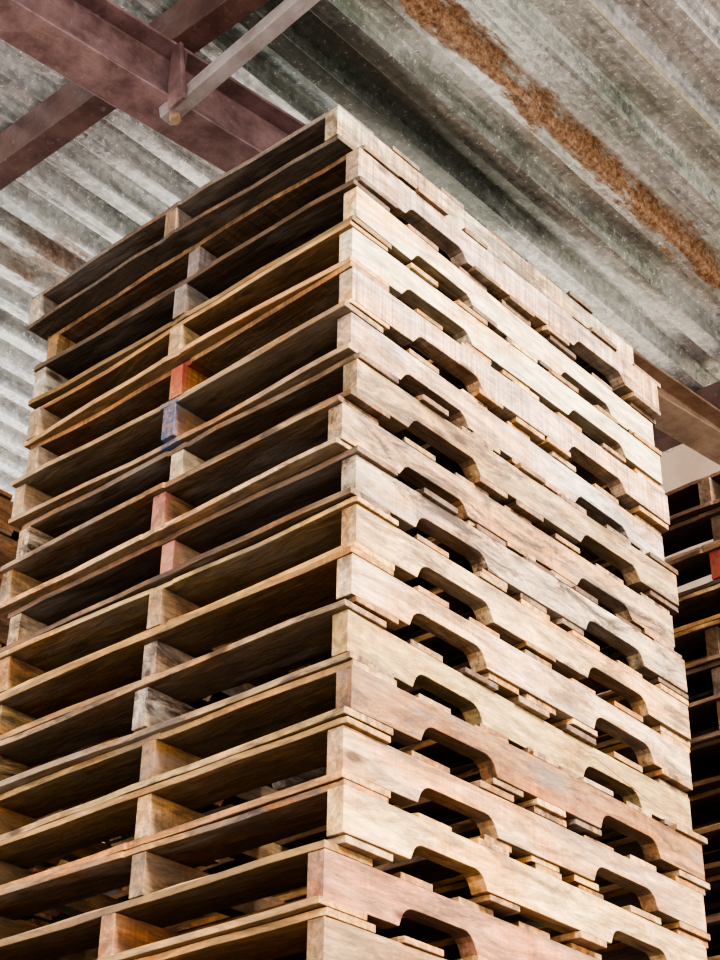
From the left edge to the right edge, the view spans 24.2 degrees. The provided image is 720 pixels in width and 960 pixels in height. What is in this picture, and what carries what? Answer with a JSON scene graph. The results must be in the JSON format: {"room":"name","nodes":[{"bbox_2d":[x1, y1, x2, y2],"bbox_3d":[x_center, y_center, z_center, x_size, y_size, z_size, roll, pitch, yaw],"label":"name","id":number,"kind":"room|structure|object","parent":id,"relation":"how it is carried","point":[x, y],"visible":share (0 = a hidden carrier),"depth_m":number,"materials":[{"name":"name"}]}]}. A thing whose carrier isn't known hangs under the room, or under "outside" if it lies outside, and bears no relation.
{"room":"warehouse","nodes":[
{"label":"warehouse","id":0,"kind":"room"},
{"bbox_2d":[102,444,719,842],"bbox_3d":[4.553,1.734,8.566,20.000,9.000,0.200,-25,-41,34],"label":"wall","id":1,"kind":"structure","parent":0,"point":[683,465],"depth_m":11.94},
{"bbox_2d":[588,0,719,134],"bbox_3d":[-0.512,-2.035,2.986,0.330,0.062,7.400,-25,-41,34],"label":"sheet","id":2,"kind":"object","parent":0,"point":[680,39],"visible":1,"depth_m":4.35,"materials":[{"name":"grey metal"}]},
{"bbox_3d":[-0.018,1.173,-0.749,28.000,0.200,28.000,-25,-41,34],"label":"floor","id":3,"kind":"structure","parent":0,"visible":0},
{"bbox_2d":[0,489,122,927],"bbox_3d":[-1.213,1.784,3.770,1.044,3.603,1.182,-25,-41,34],"label":"pallet stack","id":4,"kind":"object","parent":3,"relation":"on","point":[9,534],"visible":0.05,"depth_m":4.28,"materials":[{"name":"brown wood"}]},
{"bbox_2d":[0,104,710,959],"bbox_3d":[-0.054,1.225,3.063,1.042,3.815,1.169,-25,-41,34],"label":"pallet stack","id":5,"kind":"object","parent":3,"relation":"on","point":[316,501],"visible":1,"depth_m":3.26,"materials":[{"name":"brown wood"}]},
{"bbox_2d":[592,471,719,959],"bbox_3d":[1.248,1.785,3.811,1.050,3.709,1.175,-25,-41,34],"label":"pallet stack","id":6,"kind":"object","parent":3,"relation":"on","point":[694,506],"visible":0.27,"depth_m":4.32,"materials":[{"name":"brown wood"}]},
{"bbox_3d":[1.558,1.913,4.497,0.100,4.241,0.100,-25,-41,34],"label":"h-section","id":7,"kind":"object","parent":3,"relation":"on","visible":0},
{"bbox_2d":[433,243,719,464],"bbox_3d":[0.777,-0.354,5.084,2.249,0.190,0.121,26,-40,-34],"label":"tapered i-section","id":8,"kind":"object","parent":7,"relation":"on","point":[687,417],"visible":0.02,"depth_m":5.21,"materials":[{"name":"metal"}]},
{"bbox_2d":[653,381,719,451],"bbox_3d":[0.332,0.146,6.179,4.250,0.130,0.069,-25,-41,34],"label":"beam","id":9,"kind":"structure","parent":8,"relation":"on","point":[663,442],"depth_m":5.59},
{"bbox_3d":[-4.065,-0.854,0.298,0.100,4.241,0.100,-25,-41,34],"label":"h-section","id":10,"kind":"object","parent":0,"visible":0},
{"bbox_2d":[0,0,305,171],"bbox_3d":[-2.058,-1.747,2.970,5.350,0.190,0.121,26,-40,-34],"label":"beam","id":11,"kind":"structure","parent":10,"relation":"on","point":[101,47],"depth_m":4.08,"materials":[{"name":"metal"}]},
{"bbox_2d":[0,0,269,189],"bbox_3d":[-1.171,-0.789,4.751,4.250,0.130,0.069,-25,-41,34],"label":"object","id":12,"kind":"structure","parent":11,"relation":"on","point":[72,109],"depth_m":4.38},
{"bbox_2d":[0,0,673,501],"bbox_3d":[-2.420,-1.152,4.415,3.125,0.062,7.400,-25,-41,34],"label":"sheet","id":13,"kind":"object","parent":12,"relation":"on","point":[119,174],"visible":0.02,"depth_m":4.88,"materials":[{"name":"grey metal"}]},
{"bbox_2d":[160,0,719,391],"bbox_3d":[-0.945,-1.838,3.313,0.825,0.064,7.400,-25,-41,34],"label":"sheet","id":14,"kind":"object","parent":12,"relation":"on","point":[550,129],"visible":0.68,"depth_m":4.64,"materials":[{"name":"grey metal"}]},
{"bbox_2d":[167,41,185,110],"bbox_3d":[-0.438,-0.985,4.065,0.013,0.215,0.070,26,-40,-34],"label":"gusset plate","id":15,"kind":"object","parent":11,"relation":"attached to","point":[177,83],"visible":1,"depth_m":4.05,"materials":[{"name":"metal"}]},
{"bbox_2d":[184,51,187,74],"bbox_3d":[-0.449,-0.979,4.134,0.008,0.172,0.056,26,-40,-34],"label":"plate","id":16,"kind":"object","parent":11,"relation":"attached to","point":[185,52],"visible":0.22,"depth_m":4.15,"materials":[{"name":"metal"}]},
{"bbox_2d":[159,0,319,125],"bbox_3d":[-0.149,-1.095,3.902,0.838,0.265,0.040,-23,-40,32],"label":"brace","id":17,"kind":"object","parent":11,"relation":"attached to","point":[287,12],"visible":0.98,"depth_m":3.96,"materials":[{"name":"metal"}]}
]}

